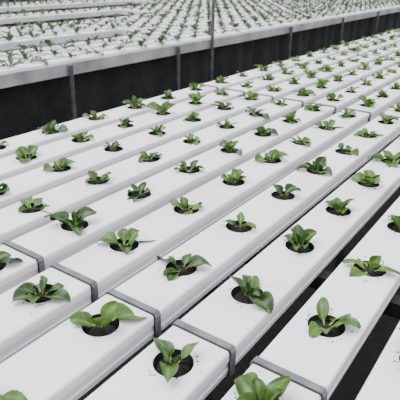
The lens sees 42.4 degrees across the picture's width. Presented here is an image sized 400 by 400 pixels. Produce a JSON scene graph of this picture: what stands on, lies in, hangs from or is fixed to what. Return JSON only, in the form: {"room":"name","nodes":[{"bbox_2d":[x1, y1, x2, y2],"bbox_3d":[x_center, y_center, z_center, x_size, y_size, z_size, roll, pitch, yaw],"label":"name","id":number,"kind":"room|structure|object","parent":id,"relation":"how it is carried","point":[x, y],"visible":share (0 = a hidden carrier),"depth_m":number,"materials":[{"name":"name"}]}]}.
{"room":"greenhouse","nodes":[
{"label":"greenhouse","id":0,"kind":"room"},
{"bbox_2d":[0,0,399,399],"bbox_3d":[-7.347,-16.267,38.509,180.000,0.001,180.000,17,29,31],"label":"floor","id":1,"kind":"structure","parent":0,"point":[356,375],"depth_m":1.94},
{"bbox_2d":[68,65,76,119],"bbox_3d":[-0.726,-0.414,3.013,0.070,0.735,0.070,17,29,31],"label":"support post","id":2,"kind":"object","parent":1,"relation":"on","point":[70,67],"visible":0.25,"depth_m":2.91,"materials":[{"name":"metal"}]},
{"bbox_2d":[0,7,399,88],"bbox_3d":[5.296,-4.191,10.778,0.025,0.065,27.000,17,29,31],"label":"rail","id":3,"kind":"object","parent":2,"relation":"attached to","point":[27,76],"visible":1,"depth_m":3.41,"materials":[{"name":"white metal"}]},
{"bbox_2d":[0,0,399,73],"bbox_3d":[-3.729,-7.226,17.008,22.712,0.046,26.030,17,29,31],"label":"channel","id":4,"kind":"object","parent":3,"relation":"on","point":[61,37],"visible":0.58,"depth_m":4.61,"materials":[{"name":"white plastic"}]},
{"bbox_2d":[0,0,399,67],"bbox_3d":[-3.721,-7.267,16.983,22.763,0.070,25.623,17,29,31],"label":"bed","id":5,"kind":"object","parent":4,"relation":"in","point":[39,24],"visible":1,"depth_m":5.27,"materials":[{"name":"green plant"}]},
{"bbox_2d":[0,12,399,139],"bbox_3d":[5.230,-3.879,10.965,0.095,0.690,27.000,17,29,31],"label":"panel","id":6,"kind":"object","parent":3,"relation":"hanging from","point":[24,108],"visible":0.41,"depth_m":3.57,"materials":[{"name":"black plastic"}]},
{"bbox_2d":[176,46,179,90],"bbox_3d":[-0.159,-0.739,3.754,0.070,0.735,0.070,17,29,31],"label":"support post","id":7,"kind":"object","parent":1,"relation":"on","point":[177,47],"visible":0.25,"depth_m":3.65,"materials":[{"name":"metal"}]},
{"bbox_2d":[209,0,214,81],"bbox_3d":[0.090,-1.045,3.998,0.070,1.100,0.070,17,29,31],"label":"support post","id":8,"kind":"object","parent":1,"relation":"on","point":[213,1],"visible":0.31,"depth_m":3.91,"materials":[{"name":"metal"}]},
{"bbox_2d":[287,26,292,59],"bbox_3d":[0.869,-1.327,5.096,0.070,0.735,0.070,17,29,31],"label":"support post","id":9,"kind":"object","parent":1,"relation":"on","point":[291,27],"visible":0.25,"depth_m":4.99,"materials":[{"name":"metal"}]},
{"bbox_2d":[203,141,399,399],"bbox_3d":[1.929,-0.694,3.786,1.618,0.704,8.580,17,29,31],"label":"frame","id":10,"kind":"object","parent":1,"relation":"on","point":[392,309],"visible":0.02,"depth_m":1.01,"materials":[{"name":"paint"}]},
{"bbox_2d":[0,105,399,399],"bbox_3d":[2.131,-1.098,3.774,0.110,0.050,9.375,17,29,31],"label":"channel","id":11,"kind":"object","parent":10,"relation":"on","point":[65,363],"visible":0.85,"depth_m":0.88,"materials":[{"name":"white plastic"}]},
{"bbox_2d":[70,301,146,337],"bbox_3d":[-0.137,0.175,0.789,0.075,0.054,0.101,21,31,37],"label":"seedling","id":12,"kind":"object","parent":11,"relation":"on","point":[102,326],"visible":1,"depth_m":0.79,"materials":[{"name":"green plant"}]},
{"bbox_2d":[157,253,211,280],"bbox_3d":[-0.035,0.116,0.942,0.087,0.032,0.090,-12,27,-26],"label":"seedling","id":13,"kind":"object","parent":11,"relation":"on","point":[171,273],"visible":1,"depth_m":0.94,"materials":[{"name":"green plant"}]},
{"bbox_2d":[221,212,255,233],"bbox_3d":[0.091,0.053,1.085,0.068,0.029,0.070,-19,32,-38],"label":"seedling","id":14,"kind":"object","parent":11,"relation":"on","point":[241,228],"visible":1,"depth_m":1.09,"materials":[{"name":"green plant"}]},
{"bbox_2d":[271,183,300,199],"bbox_3d":[0.202,-0.021,1.242,0.070,0.039,0.065,1,24,-1],"label":"seedling","id":15,"kind":"object","parent":11,"relation":"on","point":[289,187],"visible":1,"depth_m":1.24,"materials":[{"name":"green plant"}]},
{"bbox_2d":[294,156,332,175],"bbox_3d":[0.314,-0.091,1.392,0.103,0.047,0.070,17,29,31],"label":"seedling","id":16,"kind":"object","parent":11,"relation":"on","point":[320,162],"visible":1,"depth_m":1.39,"materials":[{"name":"green plant"}]},
{"bbox_2d":[336,142,358,155],"bbox_3d":[0.443,-0.150,1.547,0.075,0.030,0.074,14,27,25],"label":"seedling","id":17,"kind":"object","parent":11,"relation":"on","point":[355,152],"visible":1,"depth_m":1.54,"materials":[{"name":"green plant"}]},
{"bbox_2d":[353,128,382,138],"bbox_3d":[0.556,-0.219,1.701,0.075,0.032,0.081,19,30,35],"label":"seedling","id":18,"kind":"object","parent":11,"relation":"on","point":[364,130],"visible":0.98,"depth_m":1.70,"materials":[{"name":"green plant"}]},
{"bbox_2d":[0,79,399,363],"bbox_3d":[2.017,-1.133,3.846,0.110,0.050,9.375,17,29,31],"label":"channel","id":19,"kind":"object","parent":10,"relation":"on","point":[87,275],"visible":0.82,"depth_m":1.05,"materials":[{"name":"white plastic"}]},
{"bbox_2d":[12,275,70,314],"bbox_3d":[-0.271,0.151,0.855,0.089,0.033,0.106,-15,29,-31],"label":"seedling","id":20,"kind":"object","parent":19,"relation":"on","point":[25,291],"visible":1,"depth_m":0.85,"materials":[{"name":"green plant"}]},
{"bbox_2d":[96,228,153,253],"bbox_3d":[-0.145,0.083,1.021,0.082,0.054,0.099,18,30,33],"label":"seedling","id":21,"kind":"object","parent":19,"relation":"on","point":[124,234],"visible":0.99,"depth_m":1.01,"materials":[{"name":"green plant"}]},
{"bbox_2d":[169,196,202,215],"bbox_3d":[-0.026,0.017,1.160,0.075,0.037,0.073,-5,25,-13],"label":"seedling","id":22,"kind":"object","parent":19,"relation":"on","point":[184,201],"visible":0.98,"depth_m":1.17,"materials":[{"name":"green plant"}]},
{"bbox_2d":[221,168,246,185],"bbox_3d":[0.091,-0.055,1.313,0.077,0.038,0.067,-18,31,-36],"label":"seedling","id":23,"kind":"object","parent":19,"relation":"on","point":[235,175],"visible":1,"depth_m":1.31,"materials":[{"name":"green plant"}]},
{"bbox_2d":[254,149,288,163],"bbox_3d":[0.198,-0.120,1.465,0.102,0.036,0.070,-8,26,-20],"label":"seedling","id":24,"kind":"object","parent":19,"relation":"on","point":[275,154],"visible":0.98,"depth_m":1.47,"materials":[{"name":"green plant"}]},
{"bbox_2d":[287,133,311,146],"bbox_3d":[0.308,-0.181,1.622,0.091,0.049,0.075,11,26,20],"label":"seedling","id":25,"kind":"object","parent":19,"relation":"on","point":[304,140],"visible":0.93,"depth_m":1.62,"materials":[{"name":"green plant"}]},
{"bbox_2d":[312,119,342,130],"bbox_3d":[0.442,-0.252,1.784,0.097,0.053,0.081,-21,33,-40],"label":"seedling","id":26,"kind":"object","parent":19,"relation":"on","point":[331,122],"visible":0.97,"depth_m":1.78,"materials":[{"name":"green plant"}]},
{"bbox_2d":[0,65,399,294],"bbox_3d":[1.902,-1.168,3.918,0.110,0.050,9.375,17,29,31],"label":"channel","id":27,"kind":"object","parent":10,"relation":"on","point":[38,249],"visible":0.76,"depth_m":1.23,"materials":[{"name":"white plastic"}]},
{"bbox_2d":[0,251,22,272],"bbox_3d":[-0.369,0.107,0.925,0.090,0.045,0.075,2,24,1],"label":"seedling","id":28,"kind":"object","parent":27,"relation":"on","point":[4,256],"visible":1,"depth_m":0.94,"materials":[{"name":"green plant"}]},
{"bbox_2d":[44,206,96,234],"bbox_3d":[-0.264,0.042,1.081,0.094,0.040,0.082,13,27,24],"label":"seedling","id":29,"kind":"object","parent":27,"relation":"on","point":[75,225],"visible":1,"depth_m":1.08,"materials":[{"name":"green plant"}]},
{"bbox_2d":[127,182,157,201],"bbox_3d":[-0.139,-0.017,1.227,0.077,0.030,0.078,-6,25,-15],"label":"seedling","id":30,"kind":"object","parent":27,"relation":"on","point":[141,187],"visible":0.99,"depth_m":1.23,"materials":[{"name":"green plant"}]},
{"bbox_2d":[174,160,204,173],"bbox_3d":[-0.033,-0.086,1.383,0.081,0.033,0.076,-12,27,-26],"label":"seedling","id":31,"kind":"object","parent":27,"relation":"on","point":[193,163],"visible":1,"depth_m":1.39,"materials":[{"name":"green plant"}]},
{"bbox_2d":[218,140,241,155],"bbox_3d":[0.088,-0.158,1.534,0.080,0.043,0.101,-2,25,-6],"label":"seedling","id":32,"kind":"object","parent":27,"relation":"on","point":[230,145],"visible":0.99,"depth_m":1.53,"materials":[{"name":"green plant"}]},
{"bbox_2d":[253,126,277,136],"bbox_3d":[0.209,-0.226,1.688,0.092,0.042,0.062,15,28,28],"label":"seedling","id":33,"kind":"object","parent":27,"relation":"on","point":[261,129],"visible":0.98,"depth_m":1.69,"materials":[{"name":"green plant"}]},
{"bbox_2d":[282,111,300,124],"bbox_3d":[0.318,-0.294,1.835,0.067,0.047,0.083,-6,25,-15],"label":"seedling","id":34,"kind":"object","parent":27,"relation":"on","point":[290,116],"visible":0.98,"depth_m":1.83,"materials":[{"name":"green plant"}]},
{"bbox_2d":[0,51,399,245],"bbox_3d":[1.788,-1.203,3.990,0.110,0.050,9.375,17,29,31],"label":"channel","id":35,"kind":"object","parent":10,"relation":"on","point":[71,196],"visible":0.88,"depth_m":1.43,"materials":[{"name":"white plastic"}]},
{"bbox_2d":[18,196,49,213],"bbox_3d":[-0.367,0.015,1.159,0.084,0.046,0.070,-2,25,-8],"label":"seedling","id":36,"kind":"object","parent":35,"relation":"on","point":[27,202],"visible":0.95,"depth_m":1.16,"materials":[{"name":"green plant"}]},
{"bbox_2d":[84,171,111,186],"bbox_3d":[-0.260,-0.054,1.302,0.082,0.033,0.074,4,25,7],"label":"seedling","id":37,"kind":"object","parent":35,"relation":"on","point":[95,181],"visible":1,"depth_m":1.30,"materials":[{"name":"green plant"}]},
{"bbox_2d":[138,151,161,162],"bbox_3d":[-0.141,-0.124,1.461,0.070,0.030,0.076,-2,25,-7],"label":"seedling","id":38,"kind":"object","parent":35,"relation":"on","point":[144,154],"visible":0.98,"depth_m":1.46,"materials":[{"name":"green plant"}]},
{"bbox_2d":[184,133,200,145],"bbox_3d":[-0.018,-0.187,1.608,0.068,0.027,0.069,-20,32,-39],"label":"seedling","id":39,"kind":"object","parent":35,"relation":"on","point":[190,136],"visible":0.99,"depth_m":1.61,"materials":[{"name":"green plant"}]},
{"bbox_2d":[217,119,237,128],"bbox_3d":[0.086,-0.253,1.756,0.074,0.030,0.073,-14,28,-30],"label":"seedling","id":40,"kind":"object","parent":35,"relation":"on","point":[227,123],"visible":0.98,"depth_m":1.76,"materials":[{"name":"green plant"}]},
{"bbox_2d":[245,106,269,119],"bbox_3d":[0.213,-0.323,1.911,0.099,0.039,0.091,5,25,9],"label":"seedling","id":41,"kind":"object","parent":35,"relation":"on","point":[251,110],"visible":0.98,"depth_m":1.92,"materials":[{"name":"green plant"}]},
{"bbox_2d":[0,42,399,208],"bbox_3d":[1.674,-1.238,4.062,0.110,0.050,9.375,17,29,31],"label":"channel","id":42,"kind":"object","parent":10,"relation":"on","point":[34,182],"visible":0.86,"depth_m":1.62,"materials":[{"name":"white plastic"}]},
{"bbox_2d":[0,182,9,195],"bbox_3d":[-0.493,-0.026,1.227,0.098,0.034,0.067,19,30,33],"label":"seedling","id":43,"kind":"object","parent":42,"relation":"on","point":[5,188],"visible":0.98,"depth_m":1.22,"materials":[{"name":"green plant"}]},
{"bbox_2d":[43,157,74,171],"bbox_3d":[-0.378,-0.090,1.375,0.090,0.032,0.061,-17,30,-35],"label":"seedling","id":44,"kind":"object","parent":42,"relation":"on","point":[63,162],"visible":0.99,"depth_m":1.38,"materials":[{"name":"green plant"}]},
{"bbox_2d":[103,140,123,151],"bbox_3d":[-0.265,-0.158,1.532,0.075,0.029,0.074,21,31,36],"label":"seedling","id":45,"kind":"object","parent":42,"relation":"on","point":[115,144],"visible":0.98,"depth_m":1.53,"materials":[{"name":"green plant"}]},
{"bbox_2d":[148,125,167,136],"bbox_3d":[-0.135,-0.226,1.679,0.067,0.038,0.087,-16,29,-32],"label":"seedling","id":46,"kind":"object","parent":42,"relation":"on","point":[161,127],"visible":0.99,"depth_m":1.68,"materials":[{"name":"green plant"}]},
{"bbox_2d":[182,111,201,122],"bbox_3d":[-0.022,-0.296,1.835,0.068,0.040,0.078,15,28,27],"label":"seedling","id":47,"kind":"object","parent":42,"relation":"on","point":[193,115],"visible":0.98,"depth_m":1.83,"materials":[{"name":"green plant"}]},
{"bbox_2d":[211,101,233,110],"bbox_3d":[0.090,-0.362,1.990,0.082,0.036,0.070,14,27,25],"label":"seedling","id":48,"kind":"object","parent":42,"relation":"on","point":[220,104],"visible":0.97,"depth_m":1.99,"materials":[{"name":"green plant"}]},
{"bbox_2d":[0,37,399,180],"bbox_3d":[1.560,-1.273,4.134,0.110,0.050,9.375,17,29,31],"label":"channel","id":49,"kind":"object","parent":10,"relation":"on","point":[49,153],"visible":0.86,"depth_m":1.80,"materials":[{"name":"white plastic"}]},
{"bbox_2d":[13,145,39,162],"bbox_3d":[-0.489,-0.125,1.444,0.072,0.037,0.106,-1,25,-5],"label":"seedling","id":50,"kind":"object","parent":49,"relation":"on","point":[20,151],"visible":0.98,"depth_m":1.46,"materials":[{"name":"green plant"}]},
{"bbox_2d":[70,131,93,143],"bbox_3d":[-0.369,-0.195,1.601,0.082,0.036,0.075,0,24,-3],"label":"seedling","id":51,"kind":"object","parent":49,"relation":"on","point":[80,136],"visible":0.98,"depth_m":1.60,"materials":[{"name":"green plant"}]},
{"bbox_2d":[119,118,133,128],"bbox_3d":[-0.255,-0.263,1.754,0.062,0.037,0.071,-12,28,-27],"label":"seedling","id":52,"kind":"object","parent":49,"relation":"on","point":[126,121],"visible":0.98,"depth_m":1.75,"materials":[{"name":"green plant"}]},
{"bbox_2d":[145,100,174,116],"bbox_3d":[-0.142,-0.339,1.905,0.097,0.058,0.092,-12,27,-26],"label":"seedling","id":53,"kind":"object","parent":49,"relation":"on","point":[166,105],"visible":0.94,"depth_m":1.91,"materials":[{"name":"green plant"}]},
{"bbox_2d":[187,91,206,104],"bbox_3d":[-0.020,-0.400,2.051,0.085,0.051,0.081,19,30,35],"label":"seedling","id":54,"kind":"object","parent":49,"relation":"on","point":[197,97],"visible":0.99,"depth_m":2.06,"materials":[{"name":"green plant"}]},
{"bbox_2d":[0,29,399,158],"bbox_3d":[1.446,-1.308,4.206,0.110,0.050,9.375,17,29,31],"label":"channel","id":55,"kind":"object","parent":10,"relation":"on","point":[38,137],"visible":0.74,"depth_m":1.98,"materials":[{"name":"white plastic"}]},
{"bbox_2d":[0,140,8,149],"bbox_3d":[-0.596,-0.152,1.516,0.066,0.044,0.080,-6,25,-16],"label":"seedling","id":56,"kind":"object","parent":55,"relation":"on","point":[4,141],"visible":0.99,"depth_m":1.53,"materials":[{"name":"green plant"}]},
{"bbox_2d":[37,120,68,134],"bbox_3d":[-0.482,-0.232,1.672,0.088,0.044,0.078,21,31,36],"label":"seedling","id":57,"kind":"object","parent":55,"relation":"on","point":[51,125],"visible":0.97,"depth_m":1.68,"materials":[{"name":"green plant"}]},
{"bbox_2d":[82,111,108,121],"bbox_3d":[-0.363,-0.294,1.828,0.083,0.041,0.081,-19,31,-37],"label":"seedling","id":58,"kind":"object","parent":55,"relation":"on","point":[93,113],"visible":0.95,"depth_m":1.83,"materials":[{"name":"green plant"}]},
{"bbox_2d":[122,95,145,109],"bbox_3d":[-0.244,-0.369,1.970,0.094,0.053,0.075,-10,27,-22],"label":"seedling","id":59,"kind":"object","parent":55,"relation":"on","point":[135,102],"visible":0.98,"depth_m":1.98,"materials":[{"name":"green plant"}]},
{"bbox_2d":[160,89,175,99],"bbox_3d":[-0.136,-0.429,2.128,0.072,0.035,0.070,-18,31,-37],"label":"seedling","id":60,"kind":"object","parent":55,"relation":"on","point":[168,94],"visible":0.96,"depth_m":2.13,"materials":[{"name":"green plant"}]},
{"bbox_2d":[85,137,399,399],"bbox_3d":[2.245,-1.062,3.702,0.110,0.050,9.375,17,29,31],"label":"channel","id":61,"kind":"object","parent":10,"relation":"on","point":[226,331],"visible":0.83,"depth_m":0.83,"materials":[{"name":"white plastic"}]},
{"bbox_2d":[146,337,201,382],"bbox_3d":[-0.035,0.224,0.701,0.080,0.033,0.081,6,25,10],"label":"seedling","id":62,"kind":"object","parent":61,"relation":"on","point":[169,366],"visible":1,"depth_m":0.72,"materials":[{"name":"green plant"}]},
{"bbox_2d":[229,274,273,313],"bbox_3d":[0.081,0.148,0.858,0.068,0.046,0.100,-2,25,-6],"label":"seedling","id":63,"kind":"object","parent":61,"relation":"on","point":[265,300],"visible":1,"depth_m":0.85,"materials":[{"name":"green plant"}]},
{"bbox_2d":[284,224,316,253],"bbox_3d":[0.203,0.075,1.017,0.067,0.048,0.084,-4,25,-12],"label":"seedling","id":64,"kind":"object","parent":61,"relation":"on","point":[298,235],"visible":1,"depth_m":1.02,"materials":[{"name":"green plant"}]},
{"bbox_2d":[323,197,354,215],"bbox_3d":[0.316,0.014,1.169,0.072,0.039,0.092,8,25,14],"label":"seedling","id":65,"kind":"object","parent":61,"relation":"on","point":[336,203],"visible":1,"depth_m":1.17,"materials":[{"name":"green plant"}]},
{"bbox_2d":[349,170,383,188],"bbox_3d":[0.434,-0.055,1.325,0.090,0.043,0.088,-17,30,-34],"label":"seedling","id":66,"kind":"object","parent":61,"relation":"on","point":[370,178],"visible":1,"depth_m":1.33,"materials":[{"name":"green plant"}]},
{"bbox_2d":[368,150,399,167],"bbox_3d":[0.549,-0.118,1.472,0.108,0.042,0.094,-12,27,-26],"label":"seedling","id":67,"kind":"object","parent":61,"relation":"on","point":[387,154],"visible":0.97,"depth_m":1.47,"materials":[{"name":"green plant"}]},
{"bbox_2d":[221,197,399,399],"bbox_3d":[2.359,-1.028,3.630,0.110,0.050,9.375,17,29,31],"label":"channel","id":68,"kind":"object","parent":10,"relation":"on","point":[315,366],"visible":0.84,"depth_m":0.79,"materials":[{"name":"white plastic"}]},
{"bbox_2d":[234,372,290,399],"bbox_3d":[0.079,0.248,0.638,0.084,0.045,0.107,1,24,0],"label":"seedling","id":69,"kind":"object","parent":68,"relation":"on","point":[249,386],"visible":1,"depth_m":0.65,"materials":[{"name":"green plant"}]},
{"bbox_2d":[305,297,360,342],"bbox_3d":[0.201,0.187,0.795,0.084,0.042,0.087,-1,25,-5],"label":"seedling","id":70,"kind":"object","parent":68,"relation":"on","point":[318,327],"visible":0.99,"depth_m":0.79,"materials":[{"name":"green plant"}]},
{"bbox_2d":[342,255,399,280],"bbox_3d":[0.306,0.120,0.946,0.090,0.044,0.088,-3,25,-8],"label":"seedling","id":71,"kind":"object","parent":68,"relation":"on","point":[374,261],"visible":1,"depth_m":0.94,"materials":[{"name":"green plant"}]},
{"bbox_2d":[387,215,399,232],"bbox_3d":[0.431,0.049,1.092,0.065,0.044,0.096,-16,29,-32],"label":"seedling","id":72,"kind":"object","parent":68,"relation":"on","point":[396,219],"visible":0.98,"depth_m":1.09,"materials":[{"name":"green plant"}]},
{"bbox_2d":[356,321,399,399],"bbox_3d":[2.474,-0.992,3.557,0.110,0.050,9.375,17,29,31],"label":"channel","id":73,"kind":"object","parent":10,"relation":"on","point":[383,382],"visible":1,"depth_m":0.70,"materials":[{"name":"white plastic"}]},
{"bbox_2d":[339,17,344,44],"bbox_3d":[1.654,-1.776,6.121,0.070,0.735,0.070,17,29,31],"label":"support post","id":74,"kind":"object","parent":1,"relation":"on","point":[343,18],"visible":0.25,"depth_m":6.02,"materials":[{"name":"metal"}]},
{"bbox_2d":[374,11,379,34],"bbox_3d":[2.396,-2.201,7.089,0.070,0.735,0.070,17,29,31],"label":"support post","id":75,"kind":"object","parent":1,"relation":"on","point":[375,32],"visible":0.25,"depth_m":6.99,"materials":[{"name":"metal"}]}
]}

